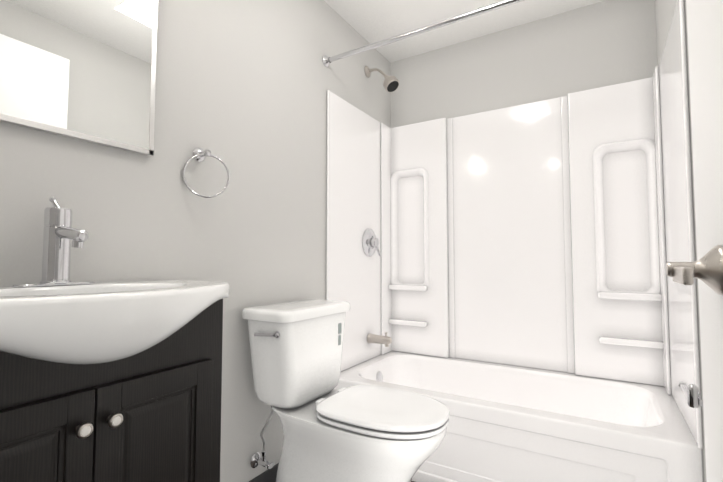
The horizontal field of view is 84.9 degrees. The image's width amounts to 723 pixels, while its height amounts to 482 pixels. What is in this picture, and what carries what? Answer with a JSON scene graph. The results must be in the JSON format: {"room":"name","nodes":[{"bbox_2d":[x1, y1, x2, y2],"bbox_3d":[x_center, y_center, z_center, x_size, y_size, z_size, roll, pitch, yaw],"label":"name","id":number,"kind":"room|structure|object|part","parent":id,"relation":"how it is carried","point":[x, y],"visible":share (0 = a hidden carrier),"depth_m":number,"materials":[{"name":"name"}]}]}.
{"room":"bathroom","nodes":[
{"label":"bathroom","id":0,"kind":"room"},
{"bbox_2d":[0,0,390,481],"bbox_3d":[-0.653,-0.131,1.485,0.120,2.440,3.370,-2,-3,31],"label":"wall","id":1,"kind":"structure","parent":0,"point":[242,87],"depth_m":1.56,"materials":[{"name":"paint"}]},
{"bbox_2d":[0,0,157,155],"bbox_3d":[-0.843,-0.605,1.056,0.020,0.627,0.600,-2,-3,31],"label":"mirror","id":2,"kind":"object","parent":1,"relation":"attached to","point":[83,70],"visible":0.94,"depth_m":1.12,"materials":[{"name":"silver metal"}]},
{"bbox_2d":[182,148,229,197],"bbox_3d":[-0.562,-0.251,1.436,0.090,0.190,0.139,-2,-3,31],"label":"towel ring","id":3,"kind":"object","parent":1,"relation":"attached to","point":[199,154],"visible":1,"depth_m":1.44,"materials":[{"name":"silver metal"}]},
{"bbox_2d":[249,463,278,481],"bbox_3d":[-0.144,0.995,0.673,1.535,0.110,2.368,-2,-3,31],"label":"baseboard","id":4,"kind":"structure","parent":1,"relation":"attached to","point":[268,475],"depth_m":1.71,"materials":[{"name":"grey"}]},
{"bbox_2d":[364,66,398,92],"bbox_3d":[0.130,-1.030,2.485,0.226,0.208,0.097,-2,-3,31],"label":"shower head","id":5,"kind":"object","parent":1,"relation":"attached to","point":[390,84],"visible":1,"depth_m":2.45},
{"bbox_2d":[324,0,604,62],"bbox_3d":[0.511,-1.432,0.509,3.230,0.060,3.980,-2,-3,31],"label":"ceiling","id":6,"kind":"structure","parent":0,"point":[371,21],"depth_m":2.33,"materials":[{"name":"paint"}]},
{"bbox_2d":[391,0,656,127],"bbox_3d":[0.897,-0.083,2.444,1.535,2.440,0.120,-2,-3,31],"label":"wall","id":7,"kind":"structure","parent":0,"point":[603,43],"depth_m":2.35,"materials":[{"name":"paint"}]},
{"bbox_2d":[655,0,706,481],"bbox_3d":[0.761,-0.174,0.627,0.120,2.440,3.370,-2,-3,31],"label":"wall","id":8,"kind":"structure","parent":0,"point":[664,11],"depth_m":1.37,"materials":[{"name":"paint"}]},
{"bbox_2d":[322,0,523,66],"bbox_3d":[0.459,-1.003,1.766,1.532,0.060,0.060,-2,-3,31],"label":"shower curtain rod","id":9,"kind":"object","parent":8,"relation":"attached to","point":[326,60],"visible":1,"depth_m":1.86,"materials":[{"name":"silver metal"}]},
{"bbox_2d":[678,382,702,407],"bbox_3d":[0.965,0.431,1.129,0.080,0.074,0.202,-2,-3,31],"label":"toilet paper holder","id":10,"kind":"object","parent":8,"relation":"attached to","point":[692,393],"visible":0.65,"depth_m":1.07,"materials":[{"name":"silver metal"}]},
{"bbox_2d":[666,0,722,481],"bbox_3d":[0.496,-0.068,0.477,0.166,2.188,0.787,-2,-3,31],"label":"door","id":11,"kind":"structure","parent":8,"relation":"in","point":[705,37],"depth_m":0.70,"materials":[{"name":"paint"}]},
{"bbox_3d":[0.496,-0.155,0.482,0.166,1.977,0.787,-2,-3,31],"label":"handle","id":12,"kind":"part","parent":11,"relation":"part of","materials":[{"name":"silver metal"}]},
{"bbox_3d":[0.511,1.065,0.384,3.230,0.060,3.980,-2,-3,31],"label":"floor","id":13,"kind":"structure","parent":0,"visible":0},
{"bbox_2d":[0,197,229,481],"bbox_3d":[-0.642,0.472,0.888,0.482,1.176,0.710,-2,-3,31],"label":"bathroom vanity","id":14,"kind":"object","parent":13,"relation":"on","point":[117,381],"visible":1,"depth_m":0.86,"materials":[{"name":"brown wood"}]},
{"bbox_3d":[-0.656,0.643,0.709,0.020,0.665,0.298,-2,-3,31],"label":"door","id":15,"kind":"part","parent":14,"relation":"part of","materials":[{"name":"brown wood"}]},
{"bbox_2d":[12,197,93,286],"bbox_3d":[-0.725,-0.002,0.974,0.169,0.222,0.170,-2,-3,31],"label":"faucet","id":16,"kind":"object","parent":14,"relation":"on","point":[58,232],"depth_m":0.98,"materials":[{"name":"silver metal"}]},
{"bbox_3d":[-0.556,0.389,0.838,0.030,0.030,0.090,-2,-3,31],"label":"knob","id":17,"kind":"part","parent":14,"relation":"part of","materials":[{"name":"silver metal"}]},
{"bbox_2d":[0,279,229,364],"bbox_3d":[-0.642,0.185,0.902,0.482,0.155,0.710,-2,-3,31],"label":"sink","id":18,"kind":"object","parent":14,"relation":"in","point":[46,322],"depth_m":0.77,"materials":[{"name":"ceramic"}]},
{"bbox_3d":[-0.499,0.656,0.966,0.020,0.665,0.298,-2,-3,31],"label":"door","id":19,"kind":"part","parent":14,"relation":"part of","materials":[{"name":"brown wood"}]},
{"bbox_2d":[242,299,449,481],"bbox_3d":[-0.042,0.680,1.559,0.786,0.828,0.470,-2,-3,31],"label":"toilet","id":20,"kind":"object","parent":13,"relation":"on","point":[366,433],"visible":1,"depth_m":1.50,"materials":[{"name":"ceramic"}]},
{"bbox_3d":[-0.267,0.470,1.706,0.260,0.394,0.470,-2,-3,31],"label":"tank","id":21,"kind":"part","parent":20,"relation":"part of","materials":[{"name":"ceramic"}]},
{"bbox_3d":[0.082,0.630,1.486,0.496,0.051,0.378,-2,-3,31],"label":"seat","id":22,"kind":"part","parent":20,"relation":"part of","materials":[{"name":"plastic"}]},
{"bbox_2d":[334,351,702,481],"bbox_3d":[0.668,0.917,2.016,1.531,0.400,0.758,-2,-3,31],"label":"bathtub","id":23,"kind":"object","parent":13,"relation":"on","point":[510,423],"visible":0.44,"depth_m":1.70,"materials":[{"name":"white plastic"}]},
{"bbox_2d":[326,0,702,448],"bbox_3d":[0.664,-0.057,2.058,1.531,1.546,0.775,-2,-3,31],"label":"tub surround","id":24,"kind":"object","parent":23,"relation":"on","point":[555,234],"visible":0.98,"depth_m":2.26,"materials":[{"name":"white plastic"}]},
{"bbox_2d":[362,229,380,255],"bbox_3d":[0.076,0.009,2.475,0.063,0.176,0.176,-2,-3,31],"label":"shower valve","id":25,"kind":"object","parent":24,"relation":"attached to","point":[370,242],"visible":1,"depth_m":2.46,"materials":[{"name":"silver metal"}]},
{"bbox_2d":[367,332,391,346],"bbox_3d":[0.115,0.599,2.422,0.153,0.082,0.064,-2,-3,31],"label":"tub spout","id":26,"kind":"object","parent":24,"relation":"attached to","point":[386,340],"visible":1,"depth_m":2.40,"materials":[{"name":"silver metal"}]}
]}

